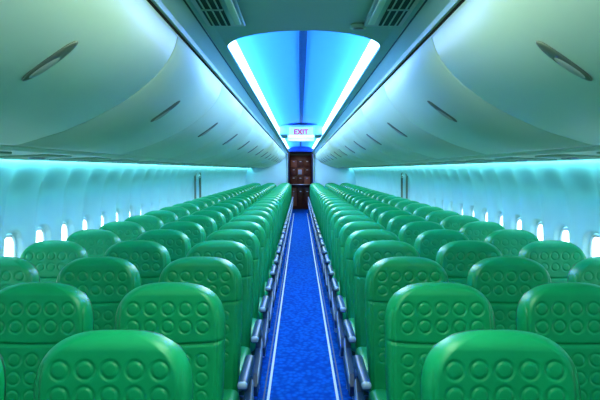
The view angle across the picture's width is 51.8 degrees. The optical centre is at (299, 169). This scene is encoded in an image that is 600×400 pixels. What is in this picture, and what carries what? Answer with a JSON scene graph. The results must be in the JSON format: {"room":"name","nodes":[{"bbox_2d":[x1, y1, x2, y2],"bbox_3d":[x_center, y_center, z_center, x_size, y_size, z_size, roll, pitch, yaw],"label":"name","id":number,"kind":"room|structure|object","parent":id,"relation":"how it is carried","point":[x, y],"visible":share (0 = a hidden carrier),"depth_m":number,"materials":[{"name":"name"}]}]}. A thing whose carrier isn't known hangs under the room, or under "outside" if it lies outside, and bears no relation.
{"room":"aircraft cabin","nodes":[
{"label":"aircraft cabin","id":0,"kind":"room"},
{"bbox_2d":[0,159,248,257],"bbox_3d":[-1.990,0.753,10.457,0.200,1.700,24.735,0,0,0],"label":"wall","id":1,"kind":"structure","parent":0,"point":[34,194],"depth_m":5.62,"materials":[{"name":"plastic"}]},
{"bbox_2d":[4,234,15,256],"bbox_3d":[-2.064,0.618,4.370,0.012,0.324,0.228,0,0,0],"label":"window","id":2,"kind":"structure","parent":1,"relation":"in","point":[10,242],"depth_m":4.41,"materials":[{"name":"white glass"}]},
{"bbox_2d":[36,227,44,241],"bbox_3d":[-2.064,0.618,4.880,0.012,0.324,0.228,0,0,0],"label":"window","id":3,"kind":"structure","parent":1,"relation":"in","point":[40,235],"depth_m":4.92,"materials":[{"name":"white glass"}]},
{"bbox_2d":[62,222,68,240],"bbox_3d":[-2.064,0.618,5.390,0.012,0.324,0.228,0,0,0],"label":"window","id":4,"kind":"structure","parent":1,"relation":"in","point":[65,230],"depth_m":5.44,"materials":[{"name":"white glass"}]},
{"bbox_2d":[83,218,87,229],"bbox_3d":[-2.064,0.618,5.900,0.012,0.324,0.228,0,0,0],"label":"window","id":5,"kind":"structure","parent":1,"relation":"in","point":[85,221],"depth_m":5.96,"materials":[{"name":"white glass"}]},
{"bbox_2d":[101,214,104,225],"bbox_3d":[-2.064,0.618,6.410,0.012,0.324,0.228,0,0,0],"label":"window","id":6,"kind":"structure","parent":1,"relation":"in","point":[102,215],"depth_m":6.48,"materials":[{"name":"white glass"}]},
{"bbox_2d":[194,173,200,198],"bbox_3d":[-1.952,0.483,11.900,0.065,0.880,0.600,0,0,0],"label":"door","id":7,"kind":"structure","parent":1,"relation":"in","point":[199,176],"depth_m":11.80,"materials":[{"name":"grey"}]},
{"bbox_2d":[0,144,599,167],"bbox_3d":[0.020,-0.109,10.445,3.900,0.096,24.710,0,0,0],"label":"panel","id":8,"kind":"object","parent":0,"point":[12,152],"visible":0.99,"depth_m":4.09,"materials":[{"name":"plastic"}]},
{"bbox_2d":[288,152,312,183],"bbox_3d":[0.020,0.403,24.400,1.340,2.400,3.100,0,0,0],"label":"door frame","id":9,"kind":"structure","parent":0,"point":[289,153],"depth_m":24.84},
{"bbox_2d":[246,148,355,186],"bbox_3d":[0.020,0.403,22.800,4.140,2.400,0.120,0,0,0],"label":"wall","id":10,"kind":"structure","parent":0,"point":[323,174],"depth_m":22.80,"materials":[{"name":"plastic"}]},
{"bbox_2d":[288,146,312,151],"bbox_3d":[0.020,-0.777,22.830,0.940,0.200,0.060,0,0,0],"label":"trim","id":11,"kind":"structure","parent":10,"relation":"attached to","point":[298,148],"depth_m":22.80,"materials":[{"name":"blue plastic"}]},
{"bbox_2d":[254,209,351,399],"bbox_3d":[0.020,1.633,12.045,4.100,0.060,27.910,0,0,0],"label":"floor","id":12,"kind":"structure","parent":0,"point":[302,370],"depth_m":5.99,"materials":[{"name":"blue carpet"}]},
{"bbox_2d":[207,195,286,241],"bbox_3d":[-1.070,1.033,11.394,1.670,1.140,0.629,0,0,0],"label":"seat","id":13,"kind":"object","parent":12,"relation":"on","point":[222,198],"visible":0.09,"depth_m":11.60,"materials":[{"name":"green leather"}]},
{"bbox_2d":[212,193,287,235],"bbox_3d":[-1.070,1.033,12.154,1.670,1.140,0.629,0,0,0],"label":"seat","id":14,"kind":"object","parent":12,"relation":"on","point":[226,196],"visible":0.07,"depth_m":12.37,"materials":[{"name":"green leather"}]},
{"bbox_2d":[218,192,288,228],"bbox_3d":[-1.070,1.033,12.914,1.670,1.140,0.629,0,0,0],"label":"seat","id":15,"kind":"object","parent":12,"relation":"on","point":[230,194],"visible":0.09,"depth_m":13.13,"materials":[{"name":"green leather"}]},
{"bbox_2d":[222,191,289,229],"bbox_3d":[-1.070,1.033,13.674,1.670,1.140,0.629,0,0,0],"label":"seat","id":16,"kind":"object","parent":12,"relation":"on","point":[233,192],"visible":0.1,"depth_m":13.89,"materials":[{"name":"green leather"}]},
{"bbox_2d":[226,189,289,225],"bbox_3d":[-1.070,1.033,14.434,1.670,1.140,0.629,0,0,0],"label":"seat","id":17,"kind":"object","parent":12,"relation":"on","point":[237,191],"visible":0.1,"depth_m":14.64,"materials":[{"name":"green leather"}]},
{"bbox_2d":[233,188,290,219],"bbox_3d":[-1.070,1.033,15.954,1.670,1.140,0.629,0,0,0],"label":"seat","id":18,"kind":"object","parent":12,"relation":"on","point":[243,189],"visible":0.11,"depth_m":16.17,"materials":[{"name":"green leather"}]},
{"bbox_2d":[234,188,290,210],"bbox_3d":[-1.070,1.033,15.194,1.670,1.140,0.629,0,0,0],"label":"seat","id":19,"kind":"object","parent":12,"relation":"on","point":[240,190],"visible":0.06,"depth_m":15.41,"materials":[{"name":"green leather"}]},
{"bbox_2d":[236,187,290,207],"bbox_3d":[-1.070,1.033,16.714,1.670,1.140,0.629,0,0,0],"label":"seat","id":20,"kind":"object","parent":12,"relation":"on","point":[247,189],"visible":0.09,"depth_m":16.93,"materials":[{"name":"green leather"}]},
{"bbox_2d":[240,186,291,212],"bbox_3d":[-1.070,1.033,17.474,1.670,1.140,0.629,0,0,0],"label":"seat","id":21,"kind":"object","parent":12,"relation":"on","point":[249,188],"visible":0.02,"depth_m":17.70,"materials":[{"name":"green leather"}]},
{"bbox_2d":[244,185,291,205],"bbox_3d":[-1.070,1.033,18.994,1.670,1.140,0.629,0,0,0],"label":"seat","id":22,"kind":"object","parent":12,"relation":"on","point":[244,185],"visible":0.12,"depth_m":19.22,"materials":[{"name":"green leather"}]},
{"bbox_2d":[245,185,291,213],"bbox_3d":[-1.070,1.033,18.234,1.670,1.140,0.629,0,0,0],"label":"seat","id":23,"kind":"object","parent":12,"relation":"on","point":[251,187],"visible":0.11,"depth_m":18.45,"materials":[{"name":"green leather"}]},
{"bbox_2d":[247,184,292,207],"bbox_3d":[-1.070,1.033,19.754,1.670,1.140,0.629,0,0,0],"label":"seat","id":24,"kind":"object","parent":12,"relation":"on","point":[255,186],"visible":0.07,"depth_m":19.99,"materials":[{"name":"green leather"}]},
{"bbox_2d":[251,183,292,214],"bbox_3d":[-1.070,1.033,21.274,1.670,1.140,0.629,0,0,0],"label":"seat","id":25,"kind":"object","parent":12,"relation":"on","point":[251,183],"visible":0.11,"depth_m":21.52,"materials":[{"name":"green leather"}]},
{"bbox_2d":[253,184,292,208],"bbox_3d":[-1.070,1.033,20.514,1.670,1.140,0.629,0,0,0],"label":"seat","id":26,"kind":"object","parent":12,"relation":"on","point":[253,184],"visible":0.06,"depth_m":20.73,"materials":[{"name":"green leather"}]},
{"bbox_2d":[290,155,310,208],"bbox_3d":[0.020,0.503,25.438,0.880,2.200,0.825,0,0,0],"label":"galley cabinet","id":27,"kind":"object","parent":12,"relation":"on","point":[300,165],"visible":0.89,"depth_m":25.33,"materials":[{"name":"brown"}]},
{"bbox_2d":[263,214,342,399],"bbox_3d":[0.020,1.600,10.445,0.560,0.006,24.710,0,0,0],"label":"trim","id":28,"kind":"structure","parent":12,"relation":"on","point":[328,343],"depth_m":5.97,"materials":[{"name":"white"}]},
{"bbox_2d":[308,184,347,208],"bbox_3d":[1.110,1.033,20.514,1.670,1.140,0.629,0,0,0],"label":"seat","id":29,"kind":"object","parent":12,"relation":"on","point":[312,184],"visible":0.04,"depth_m":20.72,"materials":[{"name":"green leather"}]},
{"bbox_2d":[308,183,349,214],"bbox_3d":[1.110,1.033,21.274,1.670,1.140,0.629,0,0,0],"label":"seat","id":30,"kind":"object","parent":12,"relation":"on","point":[313,183],"visible":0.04,"depth_m":21.52,"materials":[{"name":"green leather"}]},
{"bbox_2d":[309,185,352,212],"bbox_3d":[1.110,1.033,18.994,1.670,1.140,0.629,0,0,0],"label":"seat","id":31,"kind":"object","parent":12,"relation":"on","point":[348,186],"visible":0.09,"depth_m":19.20,"materials":[{"name":"green leather"}]},
{"bbox_2d":[309,184,353,200],"bbox_3d":[1.110,1.033,19.754,1.670,1.140,0.629,0,0,0],"label":"seat","id":32,"kind":"object","parent":12,"relation":"on","point":[315,184],"visible":0.09,"depth_m":20.00,"materials":[{"name":"green leather"}]},
{"bbox_2d":[309,185,356,210],"bbox_3d":[1.110,1.033,18.234,1.670,1.140,0.629,0,0,0],"label":"seat","id":33,"kind":"object","parent":12,"relation":"on","point":[317,185],"visible":0.06,"depth_m":18.45,"materials":[{"name":"green leather"}]},
{"bbox_2d":[310,186,360,223],"bbox_3d":[1.110,1.033,17.474,1.670,1.140,0.629,0,0,0],"label":"seat","id":34,"kind":"object","parent":12,"relation":"on","point":[316,186],"visible":0.14,"depth_m":17.69,"materials":[{"name":"green leather"}]},
{"bbox_2d":[310,187,364,226],"bbox_3d":[1.110,1.033,16.714,1.670,1.140,0.629,0,0,0],"label":"seat","id":35,"kind":"object","parent":12,"relation":"on","point":[355,188],"visible":0.12,"depth_m":16.93,"materials":[{"name":"green leather"}]},
{"bbox_2d":[311,188,367,208],"bbox_3d":[1.110,1.033,15.954,1.670,1.140,0.629,0,0,0],"label":"seat","id":36,"kind":"object","parent":12,"relation":"on","point":[357,189],"visible":0.13,"depth_m":16.17,"materials":[{"name":"green leather"}]},
{"bbox_2d":[311,188,371,232],"bbox_3d":[1.110,1.033,15.194,1.670,1.140,0.629,0,0,0],"label":"seat","id":37,"kind":"object","parent":12,"relation":"on","point":[338,190],"visible":0.1,"depth_m":15.40,"materials":[{"name":"green leather"}]},
{"bbox_2d":[312,189,375,236],"bbox_3d":[1.110,1.033,14.434,1.670,1.140,0.629,0,0,0],"label":"seat","id":38,"kind":"object","parent":12,"relation":"on","point":[340,191],"visible":0.09,"depth_m":14.65,"materials":[{"name":"green leather"}]},
{"bbox_2d":[312,191,379,222],"bbox_3d":[1.110,1.033,13.674,1.670,1.140,0.629,0,0,0],"label":"seat","id":39,"kind":"object","parent":12,"relation":"on","point":[343,192],"visible":0.1,"depth_m":13.89,"materials":[{"name":"green leather"}]},
{"bbox_2d":[313,192,383,230],"bbox_3d":[1.110,1.033,12.914,1.670,1.140,0.629,0,0,0],"label":"seat","id":40,"kind":"object","parent":12,"relation":"on","point":[371,194],"visible":0.11,"depth_m":13.13,"materials":[{"name":"green leather"}]},
{"bbox_2d":[314,193,389,235],"bbox_3d":[1.110,1.033,12.154,1.670,1.140,0.629,0,0,0],"label":"seat","id":41,"kind":"object","parent":12,"relation":"on","point":[347,196],"visible":0.11,"depth_m":12.37,"materials":[{"name":"green leather"}]},
{"bbox_2d":[315,195,394,254],"bbox_3d":[1.110,1.033,11.394,1.670,1.140,0.629,0,0,0],"label":"seat","id":42,"kind":"object","parent":12,"relation":"on","point":[381,197],"visible":0.12,"depth_m":11.60,"materials":[{"name":"green leather"}]},
{"bbox_2d":[316,196,401,260],"bbox_3d":[1.110,1.033,10.634,1.670,1.140,0.629,0,0,0],"label":"seat","id":43,"kind":"object","parent":12,"relation":"on","point":[386,200],"visible":0.12,"depth_m":10.85,"materials":[{"name":"green leather"}]},
{"bbox_2d":[317,198,408,252],"bbox_3d":[1.110,1.033,9.874,1.670,1.140,0.629,0,0,0],"label":"seat","id":44,"kind":"object","parent":12,"relation":"on","point":[393,202],"visible":0.16,"depth_m":10.08,"materials":[{"name":"green leather"}]},
{"bbox_2d":[318,200,418,275],"bbox_3d":[1.110,1.033,9.114,1.670,1.140,0.629,0,0,0],"label":"seat","id":45,"kind":"object","parent":12,"relation":"on","point":[401,204],"visible":0.12,"depth_m":9.32,"materials":[{"name":"green leather"}]},
{"bbox_2d":[320,203,429,286],"bbox_3d":[1.110,1.033,8.354,1.670,1.140,0.629,0,0,0],"label":"seat","id":46,"kind":"object","parent":12,"relation":"on","point":[411,208],"visible":0.09,"depth_m":8.56,"materials":[{"name":"green leather"}]},
{"bbox_2d":[322,206,442,297],"bbox_3d":[1.110,1.033,7.594,1.670,1.140,0.629,0,0,0],"label":"seat","id":47,"kind":"object","parent":12,"relation":"on","point":[422,211],"visible":0.17,"depth_m":7.80,"materials":[{"name":"green leather"}]},
{"bbox_2d":[324,210,459,313],"bbox_3d":[1.110,1.033,6.834,1.670,1.140,0.629,0,0,0],"label":"seat","id":48,"kind":"object","parent":12,"relation":"on","point":[437,216],"visible":0.15,"depth_m":7.04,"materials":[{"name":"green leather"}]},
{"bbox_2d":[327,215,479,332],"bbox_3d":[1.110,1.033,6.074,1.670,1.140,0.629,0,0,0],"label":"seat","id":49,"kind":"object","parent":12,"relation":"on","point":[454,222],"visible":0.15,"depth_m":6.28,"materials":[{"name":"green leather"}]},
{"bbox_2d":[331,221,504,359],"bbox_3d":[1.110,1.033,5.314,1.670,1.140,0.629,0,0,0],"label":"seat","id":50,"kind":"object","parent":12,"relation":"on","point":[476,230],"visible":0.18,"depth_m":5.52,"materials":[{"name":"green leather"}]},
{"bbox_2d":[336,229,538,399],"bbox_3d":[1.110,1.033,4.554,1.670,1.140,0.629,0,0,0],"label":"seat","id":51,"kind":"object","parent":12,"relation":"on","point":[509,242],"visible":0.2,"depth_m":4.76,"materials":[{"name":"green leather"}]},
{"bbox_2d":[343,240,585,399],"bbox_3d":[1.110,1.033,3.794,1.670,1.140,0.629,0,0,0],"label":"seat","id":52,"kind":"object","parent":12,"relation":"on","point":[557,257],"visible":0.3,"depth_m":4.00,"materials":[{"name":"green leather"}]},
{"bbox_2d":[353,256,599,399],"bbox_3d":[1.110,1.033,3.034,1.670,1.140,0.629,0,0,0],"label":"seat","id":53,"kind":"object","parent":12,"relation":"on","point":[503,280],"visible":0.3,"depth_m":3.24,"materials":[{"name":"green leather"}]},
{"bbox_2d":[384,282,599,399],"bbox_3d":[1.110,1.033,2.274,1.670,1.140,0.629,0,0,0],"label":"seat","id":54,"kind":"object","parent":12,"relation":"on","point":[418,316],"visible":0.55,"depth_m":2.48,"materials":[{"name":"green leather"}]},
{"bbox_2d":[421,329,580,399],"bbox_3d":[1.110,1.033,1.514,1.670,1.140,0.629,0,0,0],"label":"seat","id":55,"kind":"object","parent":12,"relation":"on","point":[484,364],"visible":1,"depth_m":1.72,"materials":[{"name":"green leather"}]},
{"bbox_2d":[236,31,370,147],"bbox_3d":[0.020,-0.766,12.760,1.080,0.214,20.080,0,0,0],"label":"ceiling","id":56,"kind":"structure","parent":0,"point":[301,76],"depth_m":5.19,"materials":[{"name":"blue plastic"}]},
{"bbox_2d":[228,40,288,148],"bbox_3d":[-0.444,-0.733,12.887,0.095,0.135,19.775,0,0,0],"label":"light strip","id":57,"kind":"object","parent":56,"relation":"attached to","point":[233,46],"visible":0.19,"depth_m":5.29,"materials":[{"name":"white plastic"}]},
{"bbox_2d":[280,125,322,141],"bbox_3d":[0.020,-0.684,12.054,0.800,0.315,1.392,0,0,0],"label":"exit sign","id":58,"kind":"object","parent":56,"relation":"attached to","point":[294,133],"visible":0.97,"depth_m":11.39,"materials":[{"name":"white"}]},
{"bbox_2d":[317,152,338,166],"bbox_3d":[0.917,-0.335,19.850,0.729,0.464,1.500,0,0,0],"label":"bin","id":59,"kind":"object","parent":56,"relation":"attached to","point":[317,152],"visible":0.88,"depth_m":19.73,"materials":[{"name":"white plastic"}]},
{"bbox_2d":[318,151,341,166],"bbox_3d":[0.917,-0.335,18.350,0.729,0.464,1.500,0,0,0],"label":"bin","id":60,"kind":"object","parent":56,"relation":"attached to","point":[319,153],"visible":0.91,"depth_m":18.37,"materials":[{"name":"white plastic"}]},
{"bbox_2d":[319,149,344,165],"bbox_3d":[0.917,-0.335,16.850,0.729,0.464,1.500,0,0,0],"label":"bin","id":61,"kind":"object","parent":56,"relation":"attached to","point":[320,150],"visible":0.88,"depth_m":16.76,"materials":[{"name":"white plastic"}]},
{"bbox_2d":[321,146,351,165],"bbox_3d":[0.917,-0.335,15.350,0.729,0.464,1.500,0,0,0],"label":"bin","id":62,"kind":"object","parent":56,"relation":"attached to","point":[322,148],"visible":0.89,"depth_m":15.23,"materials":[{"name":"white plastic"}]},
{"bbox_2d":[324,144,355,165],"bbox_3d":[0.917,-0.335,13.850,0.729,0.464,1.500,0,0,0],"label":"bin","id":63,"kind":"object","parent":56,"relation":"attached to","point":[327,150],"visible":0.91,"depth_m":13.72,"materials":[{"name":"white"}]},
{"bbox_2d":[312,40,378,148],"bbox_3d":[0.484,-0.733,12.887,0.095,0.135,19.775,0,0,0],"label":"light strip","id":64,"kind":"object","parent":56,"relation":"attached to","point":[372,47],"visible":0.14,"depth_m":5.24,"materials":[{"name":"white plastic"}]},
{"bbox_2d":[326,140,365,164],"bbox_3d":[0.917,-0.335,12.350,0.729,0.464,1.500,0,0,0],"label":"bin","id":65,"kind":"object","parent":56,"relation":"attached to","point":[328,143],"visible":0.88,"depth_m":12.23,"materials":[{"name":"white"}]},
{"bbox_2d":[330,136,374,163],"bbox_3d":[0.917,-0.335,10.850,0.729,0.464,1.500,0,0,0],"label":"bin","id":66,"kind":"object","parent":56,"relation":"attached to","point":[333,142],"visible":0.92,"depth_m":10.73,"materials":[{"name":"white"}]},
{"bbox_2d":[334,129,388,163],"bbox_3d":[0.917,-0.335,9.350,0.729,0.464,1.500,0,0,0],"label":"bin","id":67,"kind":"object","parent":56,"relation":"attached to","point":[340,140],"visible":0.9,"depth_m":9.22,"materials":[{"name":"white"}]},
{"bbox_2d":[340,121,404,162],"bbox_3d":[0.917,-0.335,7.850,0.729,0.464,1.500,0,0,0],"label":"bin","id":68,"kind":"object","parent":56,"relation":"attached to","point":[347,133],"visible":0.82,"depth_m":7.72,"materials":[{"name":"white"}]},
{"bbox_2d":[348,108,436,160],"bbox_3d":[0.917,-0.335,6.350,0.729,0.464,1.500,0,0,0],"label":"bin","id":69,"kind":"object","parent":56,"relation":"attached to","point":[359,125],"visible":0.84,"depth_m":6.20,"materials":[{"name":"white plastic"}]},
{"bbox_2d":[361,85,486,158],"bbox_3d":[0.917,-0.335,4.850,0.729,0.464,1.500,0,0,0],"label":"bin","id":70,"kind":"object","parent":56,"relation":"attached to","point":[379,112],"visible":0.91,"depth_m":4.67,"materials":[{"name":"white plastic"}]},
{"bbox_2d":[383,36,595,153],"bbox_3d":[0.917,-0.335,3.350,0.729,0.464,1.500,0,0,0],"label":"bin","id":71,"kind":"object","parent":56,"relation":"attached to","point":[423,89],"visible":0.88,"depth_m":3.09,"materials":[{"name":"white plastic"}]},
{"bbox_2d":[151,0,460,153],"bbox_3d":[0.020,-0.616,10.445,1.060,0.089,24.710,0,0,0],"label":"ceiling","id":72,"kind":"structure","parent":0,"point":[211,43],"depth_m":2.83,"materials":[{"name":"blue"}]},
{"bbox_2d":[0,0,177,144],"bbox_3d":[-0.877,-0.335,1.850,0.729,0.464,1.500,0,0,0],"label":"bin","id":73,"kind":"object","parent":72,"relation":"attached to","point":[64,64],"visible":1,"depth_m":1.94,"materials":[{"name":"white plastic"}]},
{"bbox_2d":[14,36,222,153],"bbox_3d":[-0.877,-0.335,3.350,0.729,0.464,1.500,0,0,0],"label":"bin","id":74,"kind":"object","parent":72,"relation":"attached to","point":[184,89],"visible":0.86,"depth_m":3.09,"materials":[{"name":"white plastic"}]},
{"bbox_2d":[119,85,242,158],"bbox_3d":[-0.877,-0.335,4.850,0.729,0.464,1.500,0,0,0],"label":"bin","id":75,"kind":"object","parent":72,"relation":"attached to","point":[226,111],"visible":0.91,"depth_m":4.66,"materials":[{"name":"white plastic"}]},
{"bbox_2d":[168,108,254,160],"bbox_3d":[-0.877,-0.335,6.350,0.729,0.464,1.500,0,0,0],"label":"bin","id":76,"kind":"object","parent":72,"relation":"attached to","point":[244,125],"visible":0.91,"depth_m":6.20,"materials":[{"name":"white plastic"}]},
{"bbox_2d":[191,0,245,26],"bbox_3d":[-0.325,-0.635,2.420,0.170,0.023,0.620,0,0,0],"label":"ceiling air vent","id":77,"kind":"object","parent":72,"relation":"in","point":[214,13],"depth_m":2.47,"materials":[{"name":"plastic"}]},
{"bbox_2d":[198,121,262,162],"bbox_3d":[-0.877,-0.335,7.850,0.729,0.464,1.500,0,0,0],"label":"bin","id":78,"kind":"object","parent":72,"relation":"attached to","point":[254,135],"visible":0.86,"depth_m":7.72,"materials":[{"name":"white"}]},
{"bbox_2d":[214,130,268,163],"bbox_3d":[-0.877,-0.335,9.350,0.729,0.464,1.500,0,0,0],"label":"bin","id":79,"kind":"object","parent":72,"relation":"attached to","point":[261,141],"visible":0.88,"depth_m":9.22,"materials":[{"name":"white"}]},
{"bbox_2d":[228,136,272,163],"bbox_3d":[-0.877,-0.335,10.850,0.729,0.464,1.500,0,0,0],"label":"bin","id":80,"kind":"object","parent":72,"relation":"attached to","point":[268,143],"visible":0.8,"depth_m":10.72,"materials":[{"name":"white"}]},
{"bbox_2d":[236,141,275,164],"bbox_3d":[-0.877,-0.335,12.350,0.729,0.464,1.500,0,0,0],"label":"bin","id":81,"kind":"object","parent":72,"relation":"attached to","point":[273,144],"visible":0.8,"depth_m":12.23,"materials":[{"name":"white"}]},
{"bbox_2d":[246,144,277,165],"bbox_3d":[-0.877,-0.335,13.850,0.729,0.464,1.500,0,0,0],"label":"bin","id":82,"kind":"object","parent":72,"relation":"attached to","point":[274,150],"visible":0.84,"depth_m":13.75,"materials":[{"name":"white"}]},
{"bbox_2d":[250,146,279,165],"bbox_3d":[-0.877,-0.335,15.350,0.729,0.464,1.500,0,0,0],"label":"bin","id":83,"kind":"object","parent":72,"relation":"attached to","point":[278,149],"visible":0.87,"depth_m":15.24,"materials":[{"name":"white"}]},
{"bbox_2d":[256,148,281,165],"bbox_3d":[-0.877,-0.335,16.850,0.729,0.464,1.500,0,0,0],"label":"bin","id":84,"kind":"object","parent":72,"relation":"attached to","point":[280,151],"visible":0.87,"depth_m":16.72,"materials":[{"name":"white plastic"}]},
{"bbox_2d":[259,151,282,166],"bbox_3d":[-0.877,-0.335,18.350,0.729,0.464,1.500,0,0,0],"label":"bin","id":85,"kind":"object","parent":72,"relation":"attached to","point":[280,155],"visible":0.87,"depth_m":18.25,"materials":[{"name":"white plastic"}]},
{"bbox_2d":[262,152,284,166],"bbox_3d":[-0.877,-0.335,19.850,0.729,0.464,1.500,0,0,0],"label":"bin","id":86,"kind":"object","parent":72,"relation":"attached to","point":[283,152],"visible":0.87,"depth_m":19.74,"materials":[{"name":"white plastic"}]},
{"bbox_2d":[266,154,285,166],"bbox_3d":[-0.877,-0.335,21.350,0.729,0.464,1.500,0,0,0],"label":"bin","id":87,"kind":"object","parent":72,"relation":"attached to","point":[284,154],"visible":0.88,"depth_m":21.24,"materials":[{"name":"white plastic"}]},
{"bbox_2d":[351,23,365,30],"bbox_3d":[0.260,-0.637,2.750,0.070,0.024,0.070,0,0,0],"label":"smoke detector","id":88,"kind":"object","parent":72,"relation":"attached to","point":[355,26],"visible":0.95,"depth_m":2.73,"materials":[{"name":"plastic"}]},
{"bbox_2d":[364,0,419,26],"bbox_3d":[0.365,-0.635,2.420,0.170,0.023,0.620,0,0,0],"label":"ceiling air vent","id":89,"kind":"object","parent":72,"relation":"in","point":[382,13],"depth_m":2.47,"materials":[{"name":"plastic"}]},
{"bbox_2d":[431,0,599,144],"bbox_3d":[0.917,-0.335,1.850,0.729,0.464,1.500,0,0,0],"label":"bin","id":90,"kind":"object","parent":72,"relation":"attached to","point":[537,62],"visible":1,"depth_m":1.98,"materials":[{"name":"white plastic"}]},
{"bbox_2d":[352,159,599,257],"bbox_3d":[2.030,0.753,10.457,0.200,1.700,24.735,0,0,0],"label":"wall","id":91,"kind":"structure","parent":0,"point":[559,195],"depth_m":5.86,"materials":[{"name":"plastic"}]},
{"bbox_2d":[401,173,407,198],"bbox_3d":[1.992,0.483,11.900,0.065,0.880,0.600,0,0,0],"label":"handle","id":92,"kind":"structure","parent":91,"relation":"in","point":[402,176],"depth_m":11.80,"materials":[{"name":"grey"}]},
{"bbox_2d":[499,214,502,225],"bbox_3d":[2.104,0.618,6.410,0.012,0.324,0.228,0,0,0],"label":"window","id":93,"kind":"structure","parent":91,"relation":"in","point":[501,215],"depth_m":6.47,"materials":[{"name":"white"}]},
{"bbox_2d":[516,218,520,229],"bbox_3d":[2.104,0.618,5.900,0.012,0.324,0.228,0,0,0],"label":"window","id":94,"kind":"structure","parent":91,"relation":"in","point":[518,222],"depth_m":5.96,"materials":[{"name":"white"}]},
{"bbox_2d":[536,222,542,240],"bbox_3d":[2.104,0.618,5.390,0.012,0.324,0.228,0,0,0],"label":"window","id":95,"kind":"structure","parent":91,"relation":"in","point":[539,228],"depth_m":5.44,"materials":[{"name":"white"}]},
{"bbox_2d":[560,227,568,241],"bbox_3d":[2.104,0.618,4.880,0.012,0.324,0.228,0,0,0],"label":"window","id":96,"kind":"structure","parent":91,"relation":"in","point":[564,234],"depth_m":4.92,"materials":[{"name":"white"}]},
{"bbox_2d":[590,234,599,256],"bbox_3d":[2.104,0.618,4.370,0.012,0.324,0.228,0,0,0],"label":"window","id":97,"kind":"structure","parent":91,"relation":"in","point":[595,239],"depth_m":4.41,"materials":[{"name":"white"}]}
]}

